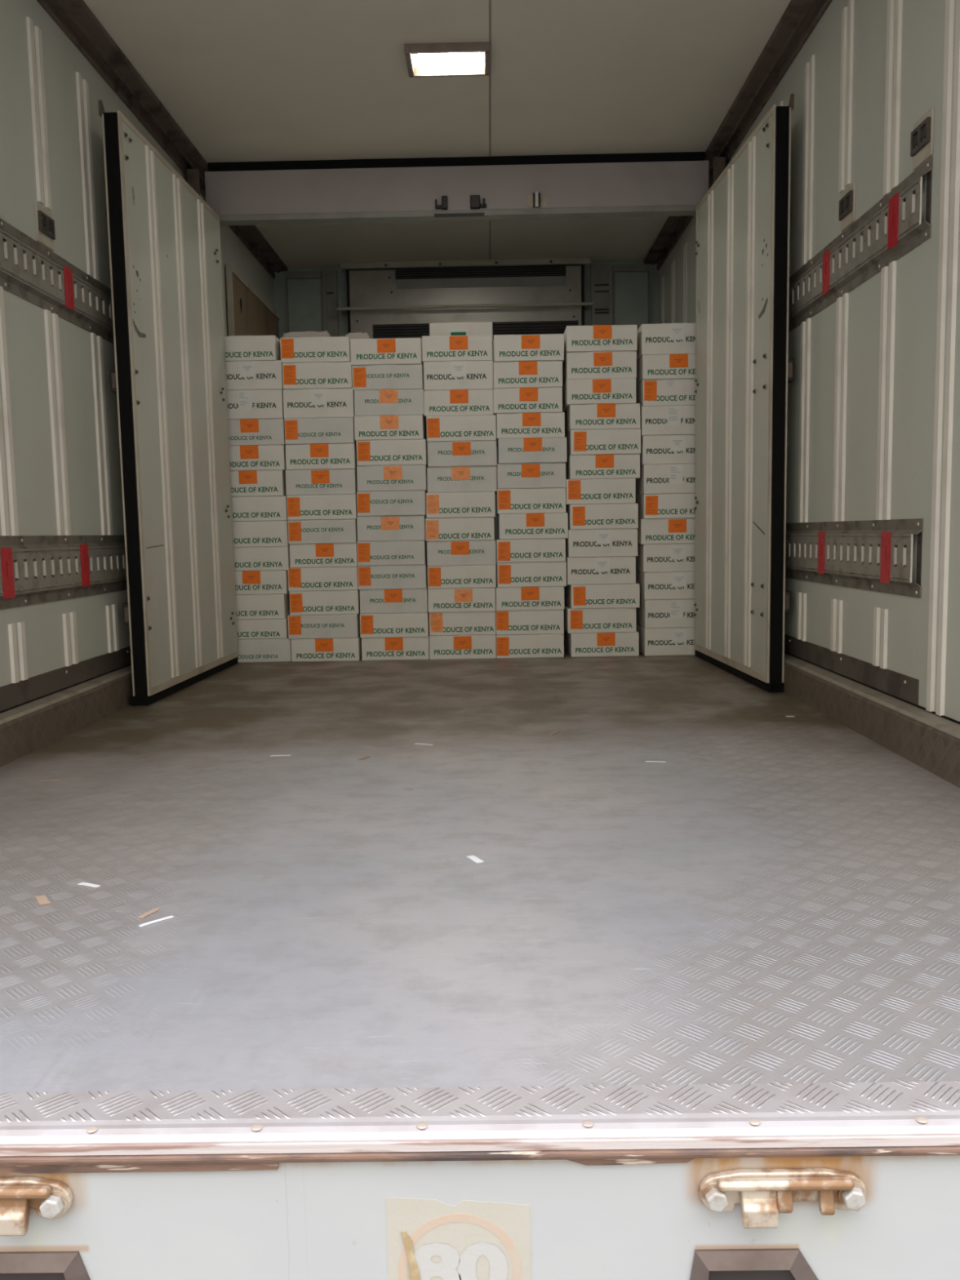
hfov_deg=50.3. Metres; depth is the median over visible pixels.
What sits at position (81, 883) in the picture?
scrap
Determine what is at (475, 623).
carton
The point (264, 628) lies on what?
carton
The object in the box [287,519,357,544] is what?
carton
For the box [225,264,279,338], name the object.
board
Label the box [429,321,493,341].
carton
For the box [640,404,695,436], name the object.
carton
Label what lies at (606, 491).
carton
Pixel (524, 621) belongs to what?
carton
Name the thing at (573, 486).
print
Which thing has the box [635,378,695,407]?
carton
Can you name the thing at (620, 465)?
carton
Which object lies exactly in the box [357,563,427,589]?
carton
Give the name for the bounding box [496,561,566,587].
carton
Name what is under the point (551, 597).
carton
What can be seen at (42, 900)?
scrap
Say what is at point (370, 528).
carton
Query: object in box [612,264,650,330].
access panel
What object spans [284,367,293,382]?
label
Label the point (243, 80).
ceiling
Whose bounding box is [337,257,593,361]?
unit
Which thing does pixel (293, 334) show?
lid
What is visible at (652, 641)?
carton
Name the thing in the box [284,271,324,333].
access panel
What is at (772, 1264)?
pocket
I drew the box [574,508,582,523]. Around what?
print
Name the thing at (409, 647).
carton
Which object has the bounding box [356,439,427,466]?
carton
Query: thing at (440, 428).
carton
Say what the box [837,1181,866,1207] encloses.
bolt
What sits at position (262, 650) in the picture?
carton
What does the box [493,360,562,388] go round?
carton
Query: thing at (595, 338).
carton
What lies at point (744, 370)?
door
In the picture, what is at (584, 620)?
carton
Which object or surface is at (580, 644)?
carton
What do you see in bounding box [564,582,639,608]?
carton
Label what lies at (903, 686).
trim
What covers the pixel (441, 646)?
carton
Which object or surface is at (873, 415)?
wall
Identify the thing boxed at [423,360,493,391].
carton
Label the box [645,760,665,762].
scrap
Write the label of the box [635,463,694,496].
carton
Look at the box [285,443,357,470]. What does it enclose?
carton
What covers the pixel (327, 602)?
carton
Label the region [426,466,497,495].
carton
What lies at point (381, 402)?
carton
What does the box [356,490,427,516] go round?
carton
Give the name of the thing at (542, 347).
carton
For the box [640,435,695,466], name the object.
carton
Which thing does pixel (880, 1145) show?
trim
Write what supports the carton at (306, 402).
on the carton at (339, 429)
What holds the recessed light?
in the ceiling
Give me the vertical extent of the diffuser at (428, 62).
0.016 m
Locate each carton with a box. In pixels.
[224,335,280,361]
[225,360,283,390]
[226,389,284,419]
[227,418,286,445]
[229,444,286,471]
[230,470,286,497]
[231,496,288,521]
[232,520,294,547]
[233,546,289,570]
[234,569,289,595]
[235,593,289,619]
[236,617,288,639]
[237,637,291,662]
[280,336,351,363]
[282,361,352,389]
[283,388,355,418]
[284,417,356,444]
[284,468,357,495]
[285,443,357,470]
[286,494,359,519]
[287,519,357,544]
[287,566,358,591]
[287,613,360,639]
[288,542,357,567]
[288,589,359,615]
[290,635,361,662]
[350,337,423,367]
[351,364,424,391]
[354,389,426,420]
[354,414,426,440]
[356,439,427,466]
[356,464,427,492]
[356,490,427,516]
[356,515,426,541]
[356,540,426,565]
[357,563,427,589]
[360,587,428,613]
[360,611,429,637]
[361,635,429,660]
[422,334,492,363]
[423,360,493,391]
[423,389,493,417]
[425,516,494,541]
[426,414,496,441]
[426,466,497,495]
[426,491,495,518]
[426,539,496,565]
[427,440,497,466]
[427,564,496,588]
[427,587,495,612]
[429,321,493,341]
[429,611,495,635]
[429,634,496,659]
[493,333,564,362]
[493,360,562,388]
[493,386,562,420]
[495,582,564,610]
[495,606,564,635]
[495,630,564,657]
[496,412,564,447]
[496,462,565,488]
[496,488,565,515]
[496,537,565,562]
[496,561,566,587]
[497,437,567,463]
[497,512,568,539]
[562,351,636,386]
[562,377,635,413]
[563,324,637,357]
[563,528,637,557]
[563,602,635,633]
[563,628,639,657]
[564,403,639,436]
[564,428,640,457]
[564,478,635,506]
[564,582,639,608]
[565,453,639,479]
[565,503,638,529]
[565,555,635,584]
[629,518,694,544]
[634,493,694,519]
[635,323,695,361]
[635,353,695,386]
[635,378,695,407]
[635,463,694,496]
[635,542,694,572]
[635,570,694,599]
[635,597,694,627]
[635,622,694,655]
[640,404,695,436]
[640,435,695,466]
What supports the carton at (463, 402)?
on the carton at (440, 428)
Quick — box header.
[184,149,727,226]
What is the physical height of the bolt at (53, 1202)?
0.027 m
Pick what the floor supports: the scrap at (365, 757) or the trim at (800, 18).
the scrap at (365, 757)
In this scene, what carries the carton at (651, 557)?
on the carton at (674, 584)
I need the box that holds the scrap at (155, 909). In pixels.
[137,907,160,918]
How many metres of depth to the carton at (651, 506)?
4.74 m
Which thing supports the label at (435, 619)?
attached to the carton at (475, 623)
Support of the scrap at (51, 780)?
on the floor
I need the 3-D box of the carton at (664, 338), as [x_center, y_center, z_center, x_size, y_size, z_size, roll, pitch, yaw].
[0.899,-1.402,4.917,0.315,0.137,0.502,-1,6,1]
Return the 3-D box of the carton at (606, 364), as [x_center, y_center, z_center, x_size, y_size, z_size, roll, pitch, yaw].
[0.560,-1.286,4.931,0.319,0.120,0.502,-1,6,1]
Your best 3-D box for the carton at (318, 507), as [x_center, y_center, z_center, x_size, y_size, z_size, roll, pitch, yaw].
[-0.735,-0.643,5.004,0.321,0.113,0.502,-1,6,1]
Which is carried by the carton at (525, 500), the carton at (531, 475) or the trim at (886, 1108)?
the carton at (531, 475)
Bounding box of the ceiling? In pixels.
[83,0,791,268]
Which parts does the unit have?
trim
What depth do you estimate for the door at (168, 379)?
3.88 m
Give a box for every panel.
[0,1155,959,1279]
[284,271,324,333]
[411,52,484,68]
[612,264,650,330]
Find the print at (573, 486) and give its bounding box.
[569,482,577,497]
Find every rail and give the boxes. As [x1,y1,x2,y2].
[0,217,114,344]
[0,534,127,609]
[785,518,923,598]
[788,155,933,332]
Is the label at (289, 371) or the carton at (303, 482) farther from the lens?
the carton at (303, 482)
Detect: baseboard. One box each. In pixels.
[0,663,133,767]
[783,651,959,787]
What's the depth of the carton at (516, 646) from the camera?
4.82 m
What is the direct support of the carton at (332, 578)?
on the carton at (327, 602)
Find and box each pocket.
[0,1250,90,1279]
[689,1248,818,1279]
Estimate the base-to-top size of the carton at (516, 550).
0.107 m
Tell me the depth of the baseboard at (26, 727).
3.09 m
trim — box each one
[0,645,131,711]
[0,1080,959,1146]
[0,1135,959,1165]
[0,1158,693,1173]
[36,0,288,278]
[643,0,832,270]
[784,634,919,705]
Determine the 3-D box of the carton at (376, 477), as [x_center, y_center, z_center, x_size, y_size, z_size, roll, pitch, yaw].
[-0.408,-0.776,4.988,0.320,0.116,0.502,-1,6,1]
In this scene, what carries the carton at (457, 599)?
on the carton at (475, 623)
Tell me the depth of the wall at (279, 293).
6.51 m
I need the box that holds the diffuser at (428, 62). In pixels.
[417,52,479,73]
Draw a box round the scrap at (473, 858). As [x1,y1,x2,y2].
[466,855,484,862]
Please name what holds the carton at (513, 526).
on the carton at (516, 550)
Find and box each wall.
[0,0,274,686]
[273,260,658,582]
[658,0,959,721]
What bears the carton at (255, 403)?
on the carton at (246, 432)
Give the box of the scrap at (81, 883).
[77,882,100,887]
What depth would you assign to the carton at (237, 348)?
4.69 m
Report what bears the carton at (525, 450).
on the carton at (531, 475)
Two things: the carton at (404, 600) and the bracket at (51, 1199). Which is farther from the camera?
the carton at (404, 600)
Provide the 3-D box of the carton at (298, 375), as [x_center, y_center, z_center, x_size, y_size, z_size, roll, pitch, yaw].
[-0.746,-1.241,4.943,0.318,0.117,0.502,-1,6,1]
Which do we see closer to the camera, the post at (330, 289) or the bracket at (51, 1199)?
the bracket at (51, 1199)
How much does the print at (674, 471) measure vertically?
0.054 m
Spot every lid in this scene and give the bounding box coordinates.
[282,330,331,337]
[346,332,370,338]
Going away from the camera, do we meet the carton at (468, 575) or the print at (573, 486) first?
the print at (573, 486)
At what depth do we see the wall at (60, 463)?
3.21 m
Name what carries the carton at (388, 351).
on the carton at (395, 376)
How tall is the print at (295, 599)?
0.066 m
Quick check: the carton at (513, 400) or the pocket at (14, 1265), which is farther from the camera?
the carton at (513, 400)
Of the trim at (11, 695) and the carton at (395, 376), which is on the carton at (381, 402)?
the carton at (395, 376)
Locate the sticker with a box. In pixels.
[386,1197,531,1279]
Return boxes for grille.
[373,320,577,340]
[395,266,565,279]
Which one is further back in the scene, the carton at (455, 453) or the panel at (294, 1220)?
the carton at (455, 453)
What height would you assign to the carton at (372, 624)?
0.113 m
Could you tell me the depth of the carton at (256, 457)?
4.74 m
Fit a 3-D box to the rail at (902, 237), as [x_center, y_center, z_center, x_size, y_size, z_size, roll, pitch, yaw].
[1.110,-1.197,3.564,0.020,0.192,2.120,-1,6,1]
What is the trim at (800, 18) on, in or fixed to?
attached to the wall at (873, 415)
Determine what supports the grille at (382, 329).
attached to the unit
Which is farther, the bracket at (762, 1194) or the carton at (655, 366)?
the carton at (655, 366)
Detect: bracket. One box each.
[0,1176,73,1235]
[697,1168,866,1228]
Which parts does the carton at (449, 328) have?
printed frame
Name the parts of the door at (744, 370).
corner plate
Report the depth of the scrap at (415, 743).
2.88 m
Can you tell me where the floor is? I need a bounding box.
[0,646,959,1092]
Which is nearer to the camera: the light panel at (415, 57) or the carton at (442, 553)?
the light panel at (415, 57)
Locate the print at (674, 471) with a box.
[670,466,679,479]
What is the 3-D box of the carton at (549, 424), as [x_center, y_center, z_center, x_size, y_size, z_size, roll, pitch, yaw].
[0.236,-1.016,4.964,0.314,0.113,0.502,-1,6,1]
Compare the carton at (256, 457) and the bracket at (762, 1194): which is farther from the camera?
the carton at (256, 457)
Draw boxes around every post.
[322,269,338,337]
[591,263,612,529]
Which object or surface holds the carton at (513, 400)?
on the carton at (549, 424)
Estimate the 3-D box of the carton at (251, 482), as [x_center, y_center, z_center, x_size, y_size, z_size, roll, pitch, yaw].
[-1.077,-0.753,5.002,0.324,0.119,0.502,-1,6,1]
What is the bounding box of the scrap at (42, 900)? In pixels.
[34,894,50,905]
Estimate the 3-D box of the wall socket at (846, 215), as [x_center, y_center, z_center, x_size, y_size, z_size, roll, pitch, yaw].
[1.105,-1.304,3.083,0.014,0.112,0.112,-1,6,1]
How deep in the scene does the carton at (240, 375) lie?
4.70 m
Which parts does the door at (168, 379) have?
corner plate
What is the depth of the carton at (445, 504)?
4.75 m
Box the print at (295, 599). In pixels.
[291,595,300,603]
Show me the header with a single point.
(642, 184)
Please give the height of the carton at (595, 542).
0.128 m
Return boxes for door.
[97,100,238,705]
[693,93,794,692]
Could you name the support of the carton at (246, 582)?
on the carton at (248, 606)
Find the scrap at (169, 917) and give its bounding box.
[138,915,173,926]
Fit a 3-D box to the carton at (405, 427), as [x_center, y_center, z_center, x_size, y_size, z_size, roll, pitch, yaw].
[-0.419,-1.005,4.963,0.316,0.110,0.502,-1,6,1]
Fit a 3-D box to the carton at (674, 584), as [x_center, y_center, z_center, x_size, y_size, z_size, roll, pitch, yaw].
[0.929,-0.280,5.029,0.315,0.128,0.502,-1,6,1]
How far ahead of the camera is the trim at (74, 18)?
3.84 m
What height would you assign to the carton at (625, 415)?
0.113 m
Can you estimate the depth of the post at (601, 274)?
6.47 m
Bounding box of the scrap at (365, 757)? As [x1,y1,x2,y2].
[358,755,368,759]
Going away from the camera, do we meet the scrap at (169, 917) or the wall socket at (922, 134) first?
the scrap at (169, 917)
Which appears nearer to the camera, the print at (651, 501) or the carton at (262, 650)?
the print at (651, 501)
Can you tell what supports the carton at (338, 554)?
on the carton at (332, 578)
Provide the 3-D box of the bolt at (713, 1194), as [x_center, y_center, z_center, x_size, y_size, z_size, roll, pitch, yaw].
[0.233,0.550,1.011,0.027,0.027,0.003,-1,6,1]
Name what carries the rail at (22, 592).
attached to the wall at (60, 463)
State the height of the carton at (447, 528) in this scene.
0.106 m
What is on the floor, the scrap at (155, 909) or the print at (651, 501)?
the scrap at (155, 909)
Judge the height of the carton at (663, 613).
0.132 m
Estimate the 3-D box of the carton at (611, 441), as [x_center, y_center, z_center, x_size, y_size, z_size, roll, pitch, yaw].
[0.582,-0.940,4.960,0.323,0.114,0.502,-1,6,1]
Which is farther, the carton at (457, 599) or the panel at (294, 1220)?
the carton at (457, 599)
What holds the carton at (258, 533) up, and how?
on the carton at (246, 558)
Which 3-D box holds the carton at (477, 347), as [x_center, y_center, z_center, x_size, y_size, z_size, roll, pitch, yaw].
[-0.103,-1.363,4.930,0.321,0.114,0.502,-1,6,1]
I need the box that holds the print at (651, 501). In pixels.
[647,497,655,512]
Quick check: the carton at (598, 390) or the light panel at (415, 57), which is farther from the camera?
the carton at (598, 390)
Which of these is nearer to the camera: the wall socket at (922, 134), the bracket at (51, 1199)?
the bracket at (51, 1199)
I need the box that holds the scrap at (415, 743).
[413,742,433,745]
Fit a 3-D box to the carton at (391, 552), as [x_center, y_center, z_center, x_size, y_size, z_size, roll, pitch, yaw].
[-0.414,-0.432,5.026,0.317,0.112,0.502,-1,6,1]
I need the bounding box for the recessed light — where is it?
[404,41,490,77]
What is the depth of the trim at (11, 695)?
3.19 m
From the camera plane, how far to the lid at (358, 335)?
4.71 m
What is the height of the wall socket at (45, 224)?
0.112 m
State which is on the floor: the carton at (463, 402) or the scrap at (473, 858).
the scrap at (473, 858)
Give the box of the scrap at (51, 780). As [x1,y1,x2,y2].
[40,779,63,782]
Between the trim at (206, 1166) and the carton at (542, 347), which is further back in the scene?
the carton at (542, 347)
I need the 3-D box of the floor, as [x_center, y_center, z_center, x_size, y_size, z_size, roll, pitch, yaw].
[-0.078,0.224,3.931,2.610,0.080,5.790,-1,6,1]
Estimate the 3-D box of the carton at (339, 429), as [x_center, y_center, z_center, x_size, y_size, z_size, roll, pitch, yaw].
[-0.741,-0.992,4.968,0.318,0.117,0.502,-1,6,1]
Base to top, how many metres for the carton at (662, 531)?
0.116 m
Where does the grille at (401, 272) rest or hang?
attached to the unit
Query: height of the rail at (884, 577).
0.202 m
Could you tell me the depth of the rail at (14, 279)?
3.16 m
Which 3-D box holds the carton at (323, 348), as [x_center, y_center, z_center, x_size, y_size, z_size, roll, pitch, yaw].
[-0.754,-1.356,4.932,0.317,0.112,0.502,-1,6,1]
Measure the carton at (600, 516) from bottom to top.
0.115 m
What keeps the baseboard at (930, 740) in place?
attached to the wall at (873, 415)
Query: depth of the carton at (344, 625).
4.82 m
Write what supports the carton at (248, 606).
on the carton at (264, 628)
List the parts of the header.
header panel, strike plate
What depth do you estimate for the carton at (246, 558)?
4.79 m
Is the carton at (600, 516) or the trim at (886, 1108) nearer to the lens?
the trim at (886, 1108)
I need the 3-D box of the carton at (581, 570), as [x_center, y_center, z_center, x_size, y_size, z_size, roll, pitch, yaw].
[0.571,-0.350,5.025,0.319,0.127,0.502,-1,6,1]
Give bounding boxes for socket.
[34,202,55,250]
[838,182,855,231]
[910,106,934,169]
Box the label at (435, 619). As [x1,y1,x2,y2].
[431,615,439,627]
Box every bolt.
[40,1189,68,1216]
[701,1182,729,1208]
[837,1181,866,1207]
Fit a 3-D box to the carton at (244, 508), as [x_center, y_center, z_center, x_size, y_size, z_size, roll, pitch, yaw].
[-1.064,-0.637,5.015,0.327,0.113,0.500,-1,6,1]
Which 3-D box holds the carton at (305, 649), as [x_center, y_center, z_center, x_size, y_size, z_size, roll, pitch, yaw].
[-0.729,0.021,5.076,0.320,0.107,0.502,-1,6,1]
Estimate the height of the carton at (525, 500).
0.115 m

